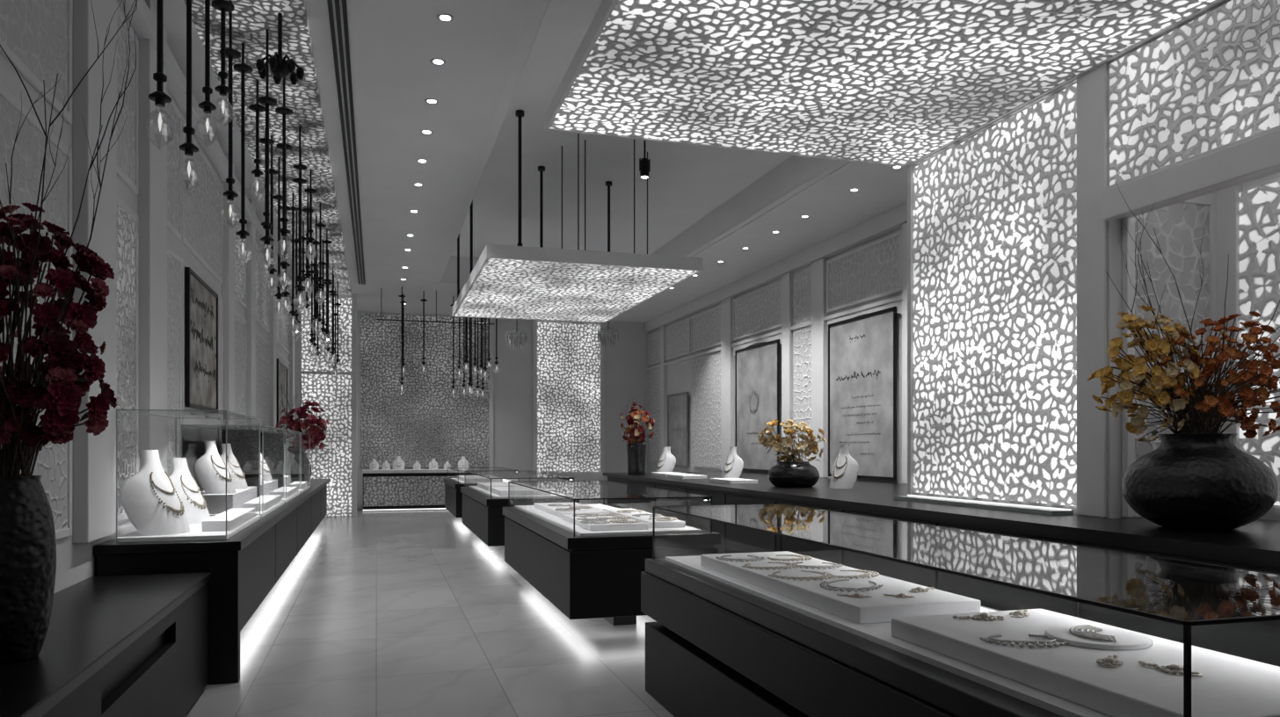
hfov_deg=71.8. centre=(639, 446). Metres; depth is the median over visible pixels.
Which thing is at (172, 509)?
necklace
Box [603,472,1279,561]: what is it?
countertop
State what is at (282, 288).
trim
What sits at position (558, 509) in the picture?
necklace
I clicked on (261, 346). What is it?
carved wall panel
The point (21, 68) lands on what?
trim
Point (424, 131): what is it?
recessed light
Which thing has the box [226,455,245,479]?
necklace
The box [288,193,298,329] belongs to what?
pendant light
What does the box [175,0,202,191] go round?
pendant light
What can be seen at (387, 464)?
bust
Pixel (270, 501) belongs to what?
display tray
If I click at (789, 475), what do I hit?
vase
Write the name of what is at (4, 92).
trim
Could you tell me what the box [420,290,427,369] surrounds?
pendant light
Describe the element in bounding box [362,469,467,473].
countertop
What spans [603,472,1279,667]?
counter
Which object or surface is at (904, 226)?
trim
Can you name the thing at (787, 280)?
trim
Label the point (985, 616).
earring
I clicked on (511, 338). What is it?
crystal chandelier
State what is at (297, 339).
trim
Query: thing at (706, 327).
carved wall panel
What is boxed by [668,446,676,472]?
bust
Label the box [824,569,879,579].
necklace
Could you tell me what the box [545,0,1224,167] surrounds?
lattice panel
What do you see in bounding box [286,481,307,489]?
display tray
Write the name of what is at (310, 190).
pendant light
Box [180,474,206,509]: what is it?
necklace
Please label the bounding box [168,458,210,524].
bust
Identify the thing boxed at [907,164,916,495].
trim
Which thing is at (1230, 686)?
tray
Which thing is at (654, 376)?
carved wall panel
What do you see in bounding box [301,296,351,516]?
lattice screen
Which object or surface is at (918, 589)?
earring
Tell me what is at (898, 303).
trim
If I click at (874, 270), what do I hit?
carved wall panel
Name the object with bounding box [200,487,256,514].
display riser
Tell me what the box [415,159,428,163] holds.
recessed light
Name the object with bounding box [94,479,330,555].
countertop
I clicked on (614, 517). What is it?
necklace
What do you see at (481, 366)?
pendant light
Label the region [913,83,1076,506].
screen
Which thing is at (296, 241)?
pendant light
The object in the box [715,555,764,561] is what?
necklace
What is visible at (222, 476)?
necklace
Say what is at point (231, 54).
pendant light
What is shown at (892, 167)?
recessed light
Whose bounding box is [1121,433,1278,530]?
vase
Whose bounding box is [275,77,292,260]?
pendant light
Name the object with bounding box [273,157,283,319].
pendant light
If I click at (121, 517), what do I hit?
trim
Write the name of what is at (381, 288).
rail
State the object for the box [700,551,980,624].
tray
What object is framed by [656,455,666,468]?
necklace
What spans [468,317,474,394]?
pendant light
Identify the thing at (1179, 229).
carved wall panel
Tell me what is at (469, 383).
pendant light
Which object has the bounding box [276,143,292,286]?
pendant light
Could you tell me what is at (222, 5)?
pendant light
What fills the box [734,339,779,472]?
framed artwork
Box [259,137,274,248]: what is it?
pendant light
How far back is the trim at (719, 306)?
19.49 m
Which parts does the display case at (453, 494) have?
cap frame, glass, edge frame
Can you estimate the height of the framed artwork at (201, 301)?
1.250 m
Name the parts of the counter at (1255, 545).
door, door, door, door, door, door, door, door, door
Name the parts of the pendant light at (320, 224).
rod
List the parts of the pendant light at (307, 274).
rod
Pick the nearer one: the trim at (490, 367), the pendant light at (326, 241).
the pendant light at (326, 241)
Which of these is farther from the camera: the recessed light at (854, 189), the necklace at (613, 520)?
the recessed light at (854, 189)
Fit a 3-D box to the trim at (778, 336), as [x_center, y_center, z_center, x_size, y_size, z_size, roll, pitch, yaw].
[2.210,-1.900,16.650,0.050,0.200,2.250,0,0,-17]
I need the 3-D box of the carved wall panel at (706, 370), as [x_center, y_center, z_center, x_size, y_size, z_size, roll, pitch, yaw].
[1.458,-0.750,19.191,0.040,2.400,1.750,0,0,-17]
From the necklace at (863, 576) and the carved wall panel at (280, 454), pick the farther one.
the carved wall panel at (280, 454)
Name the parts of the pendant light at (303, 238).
rod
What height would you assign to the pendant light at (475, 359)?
1.760 m
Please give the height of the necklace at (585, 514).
0.017 m
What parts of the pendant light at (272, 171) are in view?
rod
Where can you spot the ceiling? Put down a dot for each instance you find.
(695, 193)
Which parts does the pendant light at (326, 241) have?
rod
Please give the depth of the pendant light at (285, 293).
10.43 m
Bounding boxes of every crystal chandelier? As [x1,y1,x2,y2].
[505,319,527,349]
[597,321,618,349]
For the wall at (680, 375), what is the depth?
6.54 m
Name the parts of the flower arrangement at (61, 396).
stem, stem, stem, stem, stem, stem, stem, stem, stem, stem, stem, stem, stem, stem, stem, stem, stem, stem, stem, stem, stem, stem, stem, stem, stem, stem, stem, stem, stem, stem, stem, stem, stem, stem, stem, stem, stem, stem, stem, stem, stem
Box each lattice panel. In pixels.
[451,109,703,322]
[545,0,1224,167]
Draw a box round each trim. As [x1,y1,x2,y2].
[0,0,72,124]
[0,82,72,540]
[72,0,116,543]
[116,0,299,305]
[116,5,138,194]
[116,195,138,522]
[138,0,167,472]
[167,90,181,239]
[167,244,181,458]
[180,116,222,283]
[181,259,222,458]
[221,154,234,455]
[234,205,246,308]
[234,309,246,431]
[245,199,255,452]
[255,241,269,333]
[255,330,269,443]
[268,243,276,454]
[276,276,289,354]
[276,349,289,473]
[288,296,294,474]
[294,292,302,449]
[301,370,351,375]
[351,293,356,516]
[434,0,550,283]
[488,318,493,467]
[532,320,537,481]
[599,322,603,504]
[644,202,907,332]
[647,294,901,370]
[647,329,660,365]
[660,325,667,455]
[665,317,690,360]
[682,160,849,257]
[690,305,720,353]
[720,297,734,471]
[732,280,781,341]
[733,333,781,356]
[781,272,793,461]
[811,258,828,478]
[826,230,901,312]
[827,299,901,333]
[901,222,907,483]
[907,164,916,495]
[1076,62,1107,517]
[1101,129,1279,220]
[1103,125,1279,190]
[1121,191,1216,517]
[1216,183,1242,449]
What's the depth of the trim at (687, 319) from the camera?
20.68 m
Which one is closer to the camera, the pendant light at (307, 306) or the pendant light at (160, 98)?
the pendant light at (160, 98)
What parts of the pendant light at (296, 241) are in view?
rod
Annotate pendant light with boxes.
[145,0,174,150]
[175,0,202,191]
[196,0,218,145]
[211,0,234,127]
[219,0,240,229]
[232,43,252,261]
[248,79,265,201]
[257,29,276,269]
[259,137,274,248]
[264,134,278,291]
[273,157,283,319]
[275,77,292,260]
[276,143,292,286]
[279,175,291,314]
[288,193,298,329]
[290,210,302,337]
[292,125,307,312]
[293,148,307,312]
[298,220,307,294]
[301,186,313,296]
[301,232,312,319]
[304,169,317,261]
[308,244,315,356]
[310,253,319,359]
[311,215,319,334]
[313,269,320,364]
[314,202,326,305]
[318,239,326,346]
[318,288,321,327]
[320,298,327,351]
[321,228,332,347]
[323,279,332,351]
[324,249,332,358]
[328,266,336,364]
[329,274,337,360]
[333,287,339,378]
[334,281,341,369]
[398,286,405,390]
[400,293,407,370]
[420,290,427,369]
[450,296,456,392]
[457,317,461,378]
[461,317,466,395]
[463,317,469,372]
[466,317,469,368]
[467,317,472,394]
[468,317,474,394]
[472,317,478,373]
[474,317,480,398]
[478,318,484,375]
[480,319,485,397]
[481,318,488,376]
[486,319,491,370]
[494,318,498,369]
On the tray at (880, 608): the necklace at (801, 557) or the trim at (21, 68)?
the necklace at (801, 557)
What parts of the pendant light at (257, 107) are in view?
rod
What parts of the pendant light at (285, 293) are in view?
rod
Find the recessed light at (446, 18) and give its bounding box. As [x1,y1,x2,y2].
[436,13,454,22]
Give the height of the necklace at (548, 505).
0.017 m
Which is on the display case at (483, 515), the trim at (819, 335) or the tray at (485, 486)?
the tray at (485, 486)
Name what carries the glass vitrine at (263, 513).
on the counter at (244, 567)
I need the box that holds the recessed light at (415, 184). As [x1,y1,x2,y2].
[413,182,423,186]
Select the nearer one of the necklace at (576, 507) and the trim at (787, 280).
the necklace at (576, 507)
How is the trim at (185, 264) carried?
attached to the wall at (76, 563)
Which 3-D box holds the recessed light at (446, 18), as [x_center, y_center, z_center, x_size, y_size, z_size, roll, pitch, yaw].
[-1.475,-3.246,6.698,0.134,0.008,0.134,0,0,-17]
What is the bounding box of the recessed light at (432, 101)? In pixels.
[424,98,438,104]
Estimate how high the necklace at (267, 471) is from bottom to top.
0.234 m
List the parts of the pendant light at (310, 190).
rod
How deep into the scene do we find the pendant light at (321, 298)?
17.34 m
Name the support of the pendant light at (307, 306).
hanging from the ceiling panel at (250, 18)
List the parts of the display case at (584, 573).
glass, edge frame, cap frame, light rail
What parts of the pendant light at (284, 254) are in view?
rod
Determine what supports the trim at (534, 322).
attached to the wall at (626, 374)
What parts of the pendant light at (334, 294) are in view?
rod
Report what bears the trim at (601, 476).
attached to the wall at (626, 374)
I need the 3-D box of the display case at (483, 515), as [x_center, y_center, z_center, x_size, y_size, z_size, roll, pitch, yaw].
[-1.934,0.960,13.490,1.240,1.081,3.680,0,0,-17]
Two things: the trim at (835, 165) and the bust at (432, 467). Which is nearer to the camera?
the trim at (835, 165)
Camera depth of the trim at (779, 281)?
16.65 m
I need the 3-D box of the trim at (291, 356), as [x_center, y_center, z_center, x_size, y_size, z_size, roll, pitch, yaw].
[-6.914,-1.350,17.556,0.080,3.800,0.400,0,0,-17]
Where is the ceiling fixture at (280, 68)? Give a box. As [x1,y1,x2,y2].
[255,12,304,85]
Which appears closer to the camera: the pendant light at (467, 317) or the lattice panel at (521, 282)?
the lattice panel at (521, 282)
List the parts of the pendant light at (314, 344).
rod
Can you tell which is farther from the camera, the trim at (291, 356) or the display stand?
the trim at (291, 356)
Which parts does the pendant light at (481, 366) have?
rod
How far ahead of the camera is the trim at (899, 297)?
15.13 m
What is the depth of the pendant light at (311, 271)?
13.89 m
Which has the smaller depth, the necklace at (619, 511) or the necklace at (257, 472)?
the necklace at (619, 511)
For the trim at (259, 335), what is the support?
attached to the wall at (76, 563)
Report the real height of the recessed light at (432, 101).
0.008 m
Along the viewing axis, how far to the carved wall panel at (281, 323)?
16.13 m
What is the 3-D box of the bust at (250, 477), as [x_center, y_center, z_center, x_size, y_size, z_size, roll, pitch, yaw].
[-4.247,0.181,9.671,0.258,0.458,0.396,0,0,6]
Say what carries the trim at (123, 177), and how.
attached to the wall at (76, 563)
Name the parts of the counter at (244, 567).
panel, door, door, door, door, door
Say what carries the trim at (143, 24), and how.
attached to the wall at (76, 563)
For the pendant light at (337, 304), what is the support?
hanging from the ceiling panel at (250, 18)
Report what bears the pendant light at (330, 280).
hanging from the ceiling panel at (250, 18)
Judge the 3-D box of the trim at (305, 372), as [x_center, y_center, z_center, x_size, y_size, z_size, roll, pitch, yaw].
[-6.644,-1.550,18.785,1.000,0.060,0.240,0,0,-17]
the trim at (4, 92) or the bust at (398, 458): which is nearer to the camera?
the trim at (4, 92)
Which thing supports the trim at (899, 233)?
attached to the wall at (680, 375)
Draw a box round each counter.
[94,479,330,684]
[362,469,476,511]
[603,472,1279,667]
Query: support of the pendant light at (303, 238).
hanging from the ceiling panel at (250, 18)
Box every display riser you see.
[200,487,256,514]
[247,480,277,497]
[271,475,290,488]
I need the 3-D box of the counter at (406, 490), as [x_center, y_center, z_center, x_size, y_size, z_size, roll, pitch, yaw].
[-5.173,1.025,21.029,2.740,0.950,0.780,0,0,-17]
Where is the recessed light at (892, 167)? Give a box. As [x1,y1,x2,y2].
[891,166,902,169]
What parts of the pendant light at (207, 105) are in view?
rod, glass bulb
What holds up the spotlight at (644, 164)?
hanging from the ceiling
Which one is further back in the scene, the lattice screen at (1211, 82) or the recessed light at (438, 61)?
the recessed light at (438, 61)
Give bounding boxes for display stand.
[1044,625,1153,650]
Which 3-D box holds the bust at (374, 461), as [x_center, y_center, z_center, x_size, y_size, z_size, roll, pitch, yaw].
[-6.183,0.420,20.564,0.225,0.260,0.146,0,0,-17]
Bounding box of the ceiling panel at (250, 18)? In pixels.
[183,0,351,295]
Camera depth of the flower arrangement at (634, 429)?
15.42 m
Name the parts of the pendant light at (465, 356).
rod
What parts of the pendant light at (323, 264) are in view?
rod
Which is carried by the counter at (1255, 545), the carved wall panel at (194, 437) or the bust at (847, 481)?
the bust at (847, 481)
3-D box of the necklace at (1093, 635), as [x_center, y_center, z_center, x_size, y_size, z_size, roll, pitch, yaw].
[1.408,0.584,2.767,0.111,0.009,0.232,0,0,9]
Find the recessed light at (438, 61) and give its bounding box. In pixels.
[429,58,446,65]
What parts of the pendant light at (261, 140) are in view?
rod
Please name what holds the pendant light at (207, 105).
hanging from the ceiling panel at (250, 18)
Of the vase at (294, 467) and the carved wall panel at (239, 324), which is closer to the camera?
the carved wall panel at (239, 324)
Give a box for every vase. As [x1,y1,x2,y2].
[0,475,56,663]
[290,452,311,484]
[626,443,647,475]
[768,461,819,487]
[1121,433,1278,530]
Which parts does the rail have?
drop rod, drop rod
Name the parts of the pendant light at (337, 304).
rod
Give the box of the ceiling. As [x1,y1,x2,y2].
[151,0,907,323]
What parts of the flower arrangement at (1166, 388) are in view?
stem, stem, stem, stem, stem, stem, stem, stem, stem, stem, stem, stem, stem, stem, stem, stem, stem, stem, stem, stem, stem, stem, stem, stem, stem, stem, stem, stem, stem, stem, stem, stem, stem, stem, stem, stem, stem, stem, stem, stem, stem, stem, stem, stem, stem, stem, stem, stem, stem, stem, stem, stem, stem, stem, stem, stem, stem, stem, stem, stem, stem, stem, stem, stem, stem, stem, stem, stem, stem, stem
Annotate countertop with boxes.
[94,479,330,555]
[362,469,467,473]
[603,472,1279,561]
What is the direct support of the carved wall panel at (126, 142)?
attached to the wall at (76, 563)
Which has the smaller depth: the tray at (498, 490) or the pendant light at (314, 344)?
the tray at (498, 490)
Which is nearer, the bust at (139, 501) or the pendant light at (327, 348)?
the bust at (139, 501)
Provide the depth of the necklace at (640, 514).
7.90 m
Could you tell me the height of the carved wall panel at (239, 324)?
2.050 m
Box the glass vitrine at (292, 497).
[221,429,300,502]
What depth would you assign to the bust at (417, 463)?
20.84 m
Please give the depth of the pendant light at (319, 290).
16.64 m
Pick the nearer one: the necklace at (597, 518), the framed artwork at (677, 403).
the necklace at (597, 518)
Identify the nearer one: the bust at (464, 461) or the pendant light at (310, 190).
the pendant light at (310, 190)
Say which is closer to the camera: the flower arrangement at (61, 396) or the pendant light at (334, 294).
the flower arrangement at (61, 396)
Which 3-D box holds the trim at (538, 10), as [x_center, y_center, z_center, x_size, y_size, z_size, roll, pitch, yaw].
[-1.745,-3.280,9.915,0.120,0.040,16.000,0,0,-17]
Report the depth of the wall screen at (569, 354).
22.65 m
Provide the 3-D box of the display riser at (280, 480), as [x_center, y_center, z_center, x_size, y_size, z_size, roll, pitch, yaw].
[-4.965,0.490,11.929,0.360,0.160,1.300,0,0,-17]
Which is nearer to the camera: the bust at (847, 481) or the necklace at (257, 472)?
the necklace at (257, 472)
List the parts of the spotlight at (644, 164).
stem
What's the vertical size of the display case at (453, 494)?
1.051 m
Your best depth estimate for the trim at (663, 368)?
21.90 m
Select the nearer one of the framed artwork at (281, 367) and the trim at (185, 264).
the trim at (185, 264)
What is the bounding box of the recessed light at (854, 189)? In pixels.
[849,188,859,192]
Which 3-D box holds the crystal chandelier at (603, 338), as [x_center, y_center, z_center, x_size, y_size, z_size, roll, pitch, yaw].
[-0.692,-2.690,19.098,0.470,1.120,0.467,0,0,-17]
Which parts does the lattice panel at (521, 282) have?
suspension rod, suspension rod, suspension rod, suspension rod, panel frame, suspension rod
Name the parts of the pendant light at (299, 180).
rod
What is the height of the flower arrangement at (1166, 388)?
1.640 m
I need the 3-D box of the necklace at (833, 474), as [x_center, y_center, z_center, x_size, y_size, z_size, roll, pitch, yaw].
[2.370,0.254,10.517,0.162,0.278,0.159,0,0,39]
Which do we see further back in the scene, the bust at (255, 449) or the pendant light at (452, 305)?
the pendant light at (452, 305)
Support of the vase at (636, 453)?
on the counter at (1255, 545)
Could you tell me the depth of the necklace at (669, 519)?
7.48 m
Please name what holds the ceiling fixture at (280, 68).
hanging from the ceiling panel at (250, 18)
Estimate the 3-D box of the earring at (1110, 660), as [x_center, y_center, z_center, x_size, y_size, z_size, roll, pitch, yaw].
[1.311,0.595,2.467,0.065,0.019,0.154,0,0,33]
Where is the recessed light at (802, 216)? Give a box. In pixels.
[800,215,809,218]
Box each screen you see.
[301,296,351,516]
[360,312,488,467]
[537,322,600,472]
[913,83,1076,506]
[1109,0,1279,185]
[1239,181,1279,505]
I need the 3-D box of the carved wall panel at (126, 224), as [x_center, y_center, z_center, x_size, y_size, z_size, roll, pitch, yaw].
[-3.498,-0.575,5.980,0.012,2.050,0.600,0,0,-17]
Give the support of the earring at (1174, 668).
on the tray at (1230, 686)
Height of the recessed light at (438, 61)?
0.008 m
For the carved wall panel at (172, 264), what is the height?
2.050 m
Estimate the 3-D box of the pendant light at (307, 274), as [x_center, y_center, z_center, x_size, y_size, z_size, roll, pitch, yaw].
[-4.074,-2.520,10.848,0.140,1.340,0.138,0,0,43]
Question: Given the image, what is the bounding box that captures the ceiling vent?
[327,0,365,284]
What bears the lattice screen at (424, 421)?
attached to the wall at (626, 374)
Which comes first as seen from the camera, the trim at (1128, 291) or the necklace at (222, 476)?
the trim at (1128, 291)
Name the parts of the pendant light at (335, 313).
rod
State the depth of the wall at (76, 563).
5.01 m
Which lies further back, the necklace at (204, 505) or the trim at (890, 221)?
the trim at (890, 221)
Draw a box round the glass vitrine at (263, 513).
[181,424,284,517]
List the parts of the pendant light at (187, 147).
rod, glass bulb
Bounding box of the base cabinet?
[0,572,210,716]
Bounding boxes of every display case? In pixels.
[443,467,518,517]
[460,470,579,546]
[502,480,720,625]
[640,503,1279,716]
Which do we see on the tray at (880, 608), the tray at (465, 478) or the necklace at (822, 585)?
the necklace at (822, 585)
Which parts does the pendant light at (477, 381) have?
rod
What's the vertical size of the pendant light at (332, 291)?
1.780 m
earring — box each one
[836,592,872,598]
[883,593,914,598]
[909,587,934,593]
[952,612,1006,620]
[1008,610,1029,618]
[1096,654,1123,668]
[1138,661,1202,676]
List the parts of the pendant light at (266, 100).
rod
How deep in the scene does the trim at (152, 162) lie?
6.47 m
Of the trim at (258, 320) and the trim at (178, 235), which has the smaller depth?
the trim at (178, 235)
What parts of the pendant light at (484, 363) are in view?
rod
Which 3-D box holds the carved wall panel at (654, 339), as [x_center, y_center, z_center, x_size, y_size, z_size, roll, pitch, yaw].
[0.401,-2.530,22.737,0.040,0.740,1.050,0,0,-17]
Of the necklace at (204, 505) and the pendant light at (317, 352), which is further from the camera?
the pendant light at (317, 352)
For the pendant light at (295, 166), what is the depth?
9.46 m
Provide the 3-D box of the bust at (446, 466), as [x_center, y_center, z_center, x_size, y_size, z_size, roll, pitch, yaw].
[-4.584,0.451,21.047,0.171,0.198,0.111,0,0,-17]
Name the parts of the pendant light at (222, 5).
rod, glass bulb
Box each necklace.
[150,471,184,516]
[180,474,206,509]
[210,454,232,482]
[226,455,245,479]
[245,452,261,475]
[255,453,269,472]
[269,451,282,470]
[547,504,572,506]
[555,508,580,511]
[568,506,593,509]
[572,513,598,516]
[576,516,607,520]
[580,520,610,523]
[593,513,619,516]
[603,516,632,519]
[610,519,641,523]
[617,509,644,513]
[632,513,661,516]
[648,516,677,521]
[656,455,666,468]
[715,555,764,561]
[723,455,734,472]
[741,561,799,569]
[767,554,812,561]
[767,570,833,581]
[785,561,843,569]
[819,579,883,592]
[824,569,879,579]
[832,456,847,479]
[979,633,1067,647]
[1069,625,1117,642]
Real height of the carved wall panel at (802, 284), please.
3.350 m
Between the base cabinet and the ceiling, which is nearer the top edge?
the ceiling
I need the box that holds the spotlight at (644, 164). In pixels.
[639,139,650,178]
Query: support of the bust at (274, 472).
on the display riser at (280, 480)
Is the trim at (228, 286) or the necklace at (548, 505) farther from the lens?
the trim at (228, 286)
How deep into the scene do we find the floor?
6.81 m
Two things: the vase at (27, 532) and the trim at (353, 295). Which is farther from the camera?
the trim at (353, 295)
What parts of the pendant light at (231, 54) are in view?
rod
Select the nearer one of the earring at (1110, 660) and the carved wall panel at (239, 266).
the earring at (1110, 660)
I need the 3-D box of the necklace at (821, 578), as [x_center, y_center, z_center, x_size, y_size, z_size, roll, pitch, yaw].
[0.754,0.599,4.120,0.289,0.012,0.289,0,0,30]
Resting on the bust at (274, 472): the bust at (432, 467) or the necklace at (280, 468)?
the necklace at (280, 468)
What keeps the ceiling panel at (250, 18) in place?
attached to the ceiling
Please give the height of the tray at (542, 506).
0.050 m
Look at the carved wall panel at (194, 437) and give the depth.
8.62 m
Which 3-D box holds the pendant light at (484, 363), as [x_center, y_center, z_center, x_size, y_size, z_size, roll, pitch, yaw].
[-3.263,-2.320,18.645,0.140,1.860,0.138,0,0,-17]
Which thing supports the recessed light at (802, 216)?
in the ceiling
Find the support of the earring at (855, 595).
on the tray at (880, 608)
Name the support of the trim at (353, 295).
on the floor
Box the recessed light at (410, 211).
[408,210,419,212]
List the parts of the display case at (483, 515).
glass, edge frame, cap frame, light rail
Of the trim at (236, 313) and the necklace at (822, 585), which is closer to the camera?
the necklace at (822, 585)
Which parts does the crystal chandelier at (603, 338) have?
ring frame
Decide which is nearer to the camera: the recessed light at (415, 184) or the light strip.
the light strip
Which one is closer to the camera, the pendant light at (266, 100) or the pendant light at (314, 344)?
the pendant light at (266, 100)
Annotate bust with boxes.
[118,450,190,536]
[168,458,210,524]
[192,441,235,494]
[220,443,247,489]
[234,442,264,484]
[250,443,272,481]
[263,443,283,477]
[369,458,378,470]
[382,460,390,470]
[392,456,404,470]
[413,460,421,470]
[429,458,438,470]
[443,461,450,469]
[458,456,469,467]
[655,446,673,472]
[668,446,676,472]
[721,446,743,478]
[829,444,858,488]
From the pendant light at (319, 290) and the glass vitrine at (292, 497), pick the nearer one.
the glass vitrine at (292, 497)
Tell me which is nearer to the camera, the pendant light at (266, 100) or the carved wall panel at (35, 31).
the carved wall panel at (35, 31)
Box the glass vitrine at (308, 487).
[247,432,310,493]
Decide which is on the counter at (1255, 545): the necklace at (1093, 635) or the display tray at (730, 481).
the display tray at (730, 481)
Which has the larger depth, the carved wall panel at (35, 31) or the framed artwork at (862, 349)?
the framed artwork at (862, 349)
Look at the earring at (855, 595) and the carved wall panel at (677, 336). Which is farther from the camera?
the carved wall panel at (677, 336)
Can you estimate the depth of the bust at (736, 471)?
13.16 m
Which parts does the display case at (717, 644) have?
cap frame, light rail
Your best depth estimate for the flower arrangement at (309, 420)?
13.55 m
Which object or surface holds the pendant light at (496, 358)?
hanging from the ceiling
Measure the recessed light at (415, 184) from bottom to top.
0.008 m
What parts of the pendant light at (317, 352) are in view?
rod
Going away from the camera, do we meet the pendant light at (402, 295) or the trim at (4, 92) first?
the trim at (4, 92)
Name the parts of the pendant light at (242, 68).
rod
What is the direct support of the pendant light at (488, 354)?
hanging from the ceiling
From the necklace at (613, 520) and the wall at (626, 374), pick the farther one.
the wall at (626, 374)
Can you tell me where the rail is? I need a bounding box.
[376,288,494,324]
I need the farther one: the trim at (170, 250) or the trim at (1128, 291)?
the trim at (170, 250)
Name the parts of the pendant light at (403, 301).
rod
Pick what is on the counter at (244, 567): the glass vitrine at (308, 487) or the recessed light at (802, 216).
the glass vitrine at (308, 487)
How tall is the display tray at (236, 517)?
0.070 m
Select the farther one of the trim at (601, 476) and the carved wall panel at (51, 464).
the trim at (601, 476)
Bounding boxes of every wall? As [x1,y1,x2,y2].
[0,0,290,594]
[356,311,648,509]
[648,0,1279,520]
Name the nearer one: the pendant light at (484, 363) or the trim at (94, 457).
the trim at (94, 457)
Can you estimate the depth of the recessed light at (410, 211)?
12.21 m
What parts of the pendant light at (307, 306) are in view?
rod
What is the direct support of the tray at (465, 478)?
on the display case at (453, 494)
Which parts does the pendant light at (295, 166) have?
rod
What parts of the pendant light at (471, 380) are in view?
rod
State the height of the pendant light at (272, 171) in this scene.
1.640 m
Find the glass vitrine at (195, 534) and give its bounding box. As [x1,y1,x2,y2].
[116,409,260,543]
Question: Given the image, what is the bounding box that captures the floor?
[184,504,674,716]
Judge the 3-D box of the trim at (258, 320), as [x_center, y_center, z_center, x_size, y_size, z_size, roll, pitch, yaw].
[-5.599,-2.350,13.044,0.022,1.100,2.100,0,0,-17]
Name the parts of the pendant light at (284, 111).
rod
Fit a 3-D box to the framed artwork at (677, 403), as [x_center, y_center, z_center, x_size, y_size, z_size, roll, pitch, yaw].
[0.886,-0.385,20.925,0.035,1.730,1.400,0,0,-17]
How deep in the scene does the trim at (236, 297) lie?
11.35 m
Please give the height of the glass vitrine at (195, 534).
0.831 m
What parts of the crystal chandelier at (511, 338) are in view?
ring frame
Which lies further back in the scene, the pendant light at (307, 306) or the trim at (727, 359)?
the trim at (727, 359)
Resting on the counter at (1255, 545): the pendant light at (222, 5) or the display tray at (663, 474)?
the display tray at (663, 474)
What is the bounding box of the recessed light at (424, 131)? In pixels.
[420,129,433,134]
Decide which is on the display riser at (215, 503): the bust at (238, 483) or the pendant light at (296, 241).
the bust at (238, 483)
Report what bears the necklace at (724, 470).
on the bust at (736, 471)
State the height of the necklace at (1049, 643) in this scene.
0.013 m
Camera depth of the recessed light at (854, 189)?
11.20 m
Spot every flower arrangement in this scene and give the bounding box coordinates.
[0,0,138,477]
[275,371,329,453]
[619,390,654,443]
[757,412,826,462]
[1086,180,1279,442]
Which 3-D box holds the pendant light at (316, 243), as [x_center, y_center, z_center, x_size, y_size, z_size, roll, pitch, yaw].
[-4.477,-2.370,12.231,0.140,1.640,0.138,0,0,13]
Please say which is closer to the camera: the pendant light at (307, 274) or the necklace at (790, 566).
the necklace at (790, 566)
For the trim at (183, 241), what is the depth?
8.31 m
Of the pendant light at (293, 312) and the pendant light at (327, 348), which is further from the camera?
the pendant light at (327, 348)
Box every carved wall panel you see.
[0,0,67,110]
[0,94,67,530]
[116,14,135,184]
[116,203,135,514]
[167,251,179,476]
[184,133,221,277]
[184,267,221,491]
[234,210,245,303]
[234,314,245,456]
[255,246,268,328]
[255,334,268,453]
[276,280,288,350]
[276,353,288,471]
[648,369,660,464]
[649,332,660,363]
[666,319,690,358]
[692,307,720,350]
[692,352,720,468]
[734,283,780,337]
[792,270,811,465]
[829,235,899,308]
[1134,203,1209,460]
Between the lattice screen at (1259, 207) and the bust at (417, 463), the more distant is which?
the bust at (417, 463)
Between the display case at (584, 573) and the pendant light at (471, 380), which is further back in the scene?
the pendant light at (471, 380)
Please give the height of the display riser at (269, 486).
0.160 m
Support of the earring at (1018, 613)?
on the tray at (1230, 686)
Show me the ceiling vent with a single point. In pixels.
(330, 2)
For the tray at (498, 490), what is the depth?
12.13 m
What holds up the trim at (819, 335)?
attached to the wall at (680, 375)
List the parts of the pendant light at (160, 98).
rod, glass bulb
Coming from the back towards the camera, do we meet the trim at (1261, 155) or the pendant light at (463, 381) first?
the pendant light at (463, 381)
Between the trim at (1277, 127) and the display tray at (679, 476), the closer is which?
the trim at (1277, 127)
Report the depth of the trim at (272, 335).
14.11 m
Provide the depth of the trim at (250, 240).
11.62 m
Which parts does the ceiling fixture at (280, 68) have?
arm, arm, arm, arm, arm, arm, arm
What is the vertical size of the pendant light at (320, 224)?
1.340 m
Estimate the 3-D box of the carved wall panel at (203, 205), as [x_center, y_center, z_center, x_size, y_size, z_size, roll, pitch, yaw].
[-4.332,-2.350,8.778,0.012,1.000,2.000,0,0,-17]
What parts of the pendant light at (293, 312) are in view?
rod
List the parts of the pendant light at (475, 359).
rod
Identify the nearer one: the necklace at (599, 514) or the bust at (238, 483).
the necklace at (599, 514)
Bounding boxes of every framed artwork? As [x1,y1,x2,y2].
[185,267,218,413]
[276,358,287,435]
[667,392,688,467]
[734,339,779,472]
[828,306,896,480]
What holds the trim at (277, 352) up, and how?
attached to the wall at (76, 563)
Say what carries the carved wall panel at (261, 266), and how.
attached to the wall at (76, 563)
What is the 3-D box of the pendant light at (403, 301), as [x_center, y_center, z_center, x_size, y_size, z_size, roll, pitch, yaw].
[-5.015,-2.370,18.749,0.140,1.760,0.138,0,0,-17]
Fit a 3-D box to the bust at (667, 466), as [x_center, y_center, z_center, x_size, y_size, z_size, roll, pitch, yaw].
[0.398,0.253,15.845,0.320,0.494,0.278,0,0,39]
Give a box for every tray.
[201,508,255,531]
[242,494,281,511]
[269,487,298,498]
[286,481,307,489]
[457,475,502,482]
[477,482,523,490]
[488,487,551,495]
[533,502,610,518]
[562,514,648,530]
[603,509,685,528]
[651,472,683,477]
[666,473,706,479]
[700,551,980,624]
[708,478,757,484]
[891,609,1279,716]
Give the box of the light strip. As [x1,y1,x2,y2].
[893,494,1073,515]

